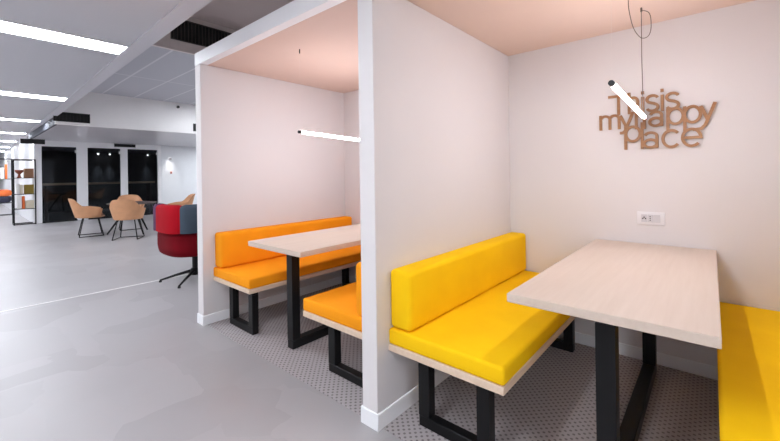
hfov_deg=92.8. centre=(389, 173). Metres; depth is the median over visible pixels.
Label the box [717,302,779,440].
bench
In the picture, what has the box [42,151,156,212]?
window
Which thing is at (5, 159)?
shelf rack
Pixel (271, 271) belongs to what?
seat cushion
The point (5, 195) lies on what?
cushion
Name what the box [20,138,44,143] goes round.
ceiling vent
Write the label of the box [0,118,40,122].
recessed light
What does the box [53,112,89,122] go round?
air vent
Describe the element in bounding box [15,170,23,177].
vase
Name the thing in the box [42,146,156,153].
ceiling
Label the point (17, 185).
book
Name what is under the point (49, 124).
trim
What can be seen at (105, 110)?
wall
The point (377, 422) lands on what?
baseboard
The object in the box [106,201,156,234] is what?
round table
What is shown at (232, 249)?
cushion
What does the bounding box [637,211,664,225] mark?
wall socket
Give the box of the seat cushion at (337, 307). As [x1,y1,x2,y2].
[303,282,361,331]
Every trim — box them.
[0,274,187,311]
[5,0,212,151]
[29,118,55,138]
[152,17,236,54]
[194,0,345,65]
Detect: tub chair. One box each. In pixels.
[68,199,104,237]
[109,199,145,240]
[117,195,144,230]
[168,194,194,205]
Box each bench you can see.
[213,216,360,334]
[303,262,362,387]
[389,232,575,440]
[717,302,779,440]
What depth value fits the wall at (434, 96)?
1.98 m
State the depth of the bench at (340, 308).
2.14 m
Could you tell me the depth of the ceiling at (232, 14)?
4.88 m
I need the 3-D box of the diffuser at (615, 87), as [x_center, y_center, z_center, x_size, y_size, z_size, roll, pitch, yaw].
[1.146,-0.333,1.764,0.020,0.053,0.884,-1,0,41]
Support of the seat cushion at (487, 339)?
on the bench at (451, 313)
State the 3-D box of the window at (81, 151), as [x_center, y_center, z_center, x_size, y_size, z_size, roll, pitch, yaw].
[-8.432,0.207,10.936,0.100,2.216,2.993,-1,0,41]
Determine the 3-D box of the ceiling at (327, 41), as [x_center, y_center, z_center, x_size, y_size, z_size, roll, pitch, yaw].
[0.400,-0.927,2.363,3.900,0.040,1.476,-1,0,41]
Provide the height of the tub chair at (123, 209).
0.782 m
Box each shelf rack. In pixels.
[0,159,11,215]
[11,159,36,225]
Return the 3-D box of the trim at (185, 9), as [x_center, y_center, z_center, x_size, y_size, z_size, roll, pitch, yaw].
[-9.966,-1.598,10.187,34.204,1.132,0.127,-1,0,42]
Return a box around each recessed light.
[0,19,128,54]
[0,90,67,100]
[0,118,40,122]
[0,132,26,133]
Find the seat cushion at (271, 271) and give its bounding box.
[214,245,360,288]
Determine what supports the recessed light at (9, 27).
in the ceiling at (27, 65)
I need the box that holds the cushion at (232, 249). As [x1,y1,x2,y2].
[215,216,351,267]
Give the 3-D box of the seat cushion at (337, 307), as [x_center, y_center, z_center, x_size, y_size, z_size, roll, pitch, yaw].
[0.165,0.778,2.592,0.582,0.075,1.446,-1,0,41]
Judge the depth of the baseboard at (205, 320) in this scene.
3.39 m
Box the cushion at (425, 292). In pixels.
[391,232,525,331]
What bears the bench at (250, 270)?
on the floor
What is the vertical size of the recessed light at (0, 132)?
0.010 m
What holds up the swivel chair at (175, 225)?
on the floor
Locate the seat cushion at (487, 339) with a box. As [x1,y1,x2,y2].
[389,270,569,385]
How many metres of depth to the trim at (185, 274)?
3.77 m
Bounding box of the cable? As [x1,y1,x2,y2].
[628,0,651,62]
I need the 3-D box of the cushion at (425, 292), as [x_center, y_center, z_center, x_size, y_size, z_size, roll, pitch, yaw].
[0.513,0.595,2.295,0.126,0.282,1.435,-1,0,41]
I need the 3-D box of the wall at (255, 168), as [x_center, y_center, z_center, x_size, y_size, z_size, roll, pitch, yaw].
[-1.041,0.163,3.585,0.100,2.100,1.536,-1,0,41]
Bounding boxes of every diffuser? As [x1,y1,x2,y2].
[302,131,358,140]
[611,84,645,118]
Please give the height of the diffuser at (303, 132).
0.053 m
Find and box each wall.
[0,137,33,222]
[54,92,195,133]
[161,145,196,203]
[195,64,344,315]
[344,0,779,366]
[357,0,510,413]
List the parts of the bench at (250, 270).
leg frame, leg frame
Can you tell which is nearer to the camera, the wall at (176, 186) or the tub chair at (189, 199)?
the tub chair at (189, 199)
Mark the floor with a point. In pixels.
(136, 362)
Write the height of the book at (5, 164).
0.480 m
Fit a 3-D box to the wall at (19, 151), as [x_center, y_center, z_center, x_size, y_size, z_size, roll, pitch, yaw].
[-16.116,0.122,15.661,17.700,2.600,0.073,-1,0,41]
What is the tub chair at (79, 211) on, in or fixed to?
on the floor
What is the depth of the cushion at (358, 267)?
1.92 m
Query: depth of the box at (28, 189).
9.73 m
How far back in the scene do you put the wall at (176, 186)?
12.42 m
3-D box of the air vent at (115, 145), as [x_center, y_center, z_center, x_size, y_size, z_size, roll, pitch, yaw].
[-8.059,-0.847,11.291,0.019,0.089,0.534,-1,0,41]
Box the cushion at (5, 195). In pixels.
[0,190,11,202]
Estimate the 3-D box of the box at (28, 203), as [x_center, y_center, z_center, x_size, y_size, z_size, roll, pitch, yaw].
[-9.522,0.810,9.806,0.220,0.200,0.170,-1,0,41]
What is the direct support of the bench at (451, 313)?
on the floor
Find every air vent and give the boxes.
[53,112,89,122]
[114,144,135,147]
[171,21,231,46]
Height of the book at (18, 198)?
0.340 m
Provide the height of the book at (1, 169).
0.360 m
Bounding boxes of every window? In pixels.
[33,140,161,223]
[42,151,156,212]
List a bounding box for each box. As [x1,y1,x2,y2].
[23,169,33,177]
[24,184,33,193]
[25,200,33,207]
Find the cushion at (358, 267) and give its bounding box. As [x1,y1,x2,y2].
[356,262,361,316]
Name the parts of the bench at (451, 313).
leg frame, leg frame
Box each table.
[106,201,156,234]
[248,224,360,349]
[507,239,721,440]
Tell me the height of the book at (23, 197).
0.320 m
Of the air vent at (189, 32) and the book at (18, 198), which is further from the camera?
the book at (18, 198)
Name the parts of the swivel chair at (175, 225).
panel, panel, leg, seat, leg, panel, swivel post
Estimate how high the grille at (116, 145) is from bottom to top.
0.065 m
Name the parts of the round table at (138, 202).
leg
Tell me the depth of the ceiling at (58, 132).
9.23 m
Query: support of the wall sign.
attached to the wall at (574, 184)
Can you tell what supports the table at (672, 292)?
on the floor
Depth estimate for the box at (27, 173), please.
9.72 m
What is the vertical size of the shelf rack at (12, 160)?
1.700 m
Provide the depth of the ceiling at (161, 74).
6.43 m
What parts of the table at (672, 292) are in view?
leg frame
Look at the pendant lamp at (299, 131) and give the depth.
2.82 m
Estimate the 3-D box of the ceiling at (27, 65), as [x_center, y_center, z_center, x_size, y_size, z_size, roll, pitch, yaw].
[-11.589,-1.046,8.306,34.200,0.050,5.279,-1,0,41]
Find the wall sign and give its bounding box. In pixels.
[599,89,716,149]
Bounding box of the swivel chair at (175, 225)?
[153,203,197,287]
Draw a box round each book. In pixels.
[0,168,3,178]
[5,164,6,178]
[16,184,19,193]
[16,195,21,208]
[22,196,24,208]
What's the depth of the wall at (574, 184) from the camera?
2.27 m
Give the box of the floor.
[0,204,719,440]
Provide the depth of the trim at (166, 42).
5.00 m
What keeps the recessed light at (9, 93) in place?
in the ceiling at (27, 65)
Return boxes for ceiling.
[0,0,181,154]
[33,125,195,146]
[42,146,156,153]
[90,46,195,104]
[191,0,293,30]
[209,0,754,92]
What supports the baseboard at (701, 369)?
attached to the wall at (574, 184)
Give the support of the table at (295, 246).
on the floor
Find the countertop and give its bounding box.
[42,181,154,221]
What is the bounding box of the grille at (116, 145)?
[115,144,134,146]
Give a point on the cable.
(641, 10)
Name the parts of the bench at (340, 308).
leg frame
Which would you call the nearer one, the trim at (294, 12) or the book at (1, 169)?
the trim at (294, 12)
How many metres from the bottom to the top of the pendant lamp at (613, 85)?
0.232 m
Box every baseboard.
[197,276,341,325]
[349,276,717,379]
[361,370,449,431]
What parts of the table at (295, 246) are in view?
leg frame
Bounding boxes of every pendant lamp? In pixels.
[298,49,358,140]
[608,69,645,118]
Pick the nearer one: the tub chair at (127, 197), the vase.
the tub chair at (127, 197)

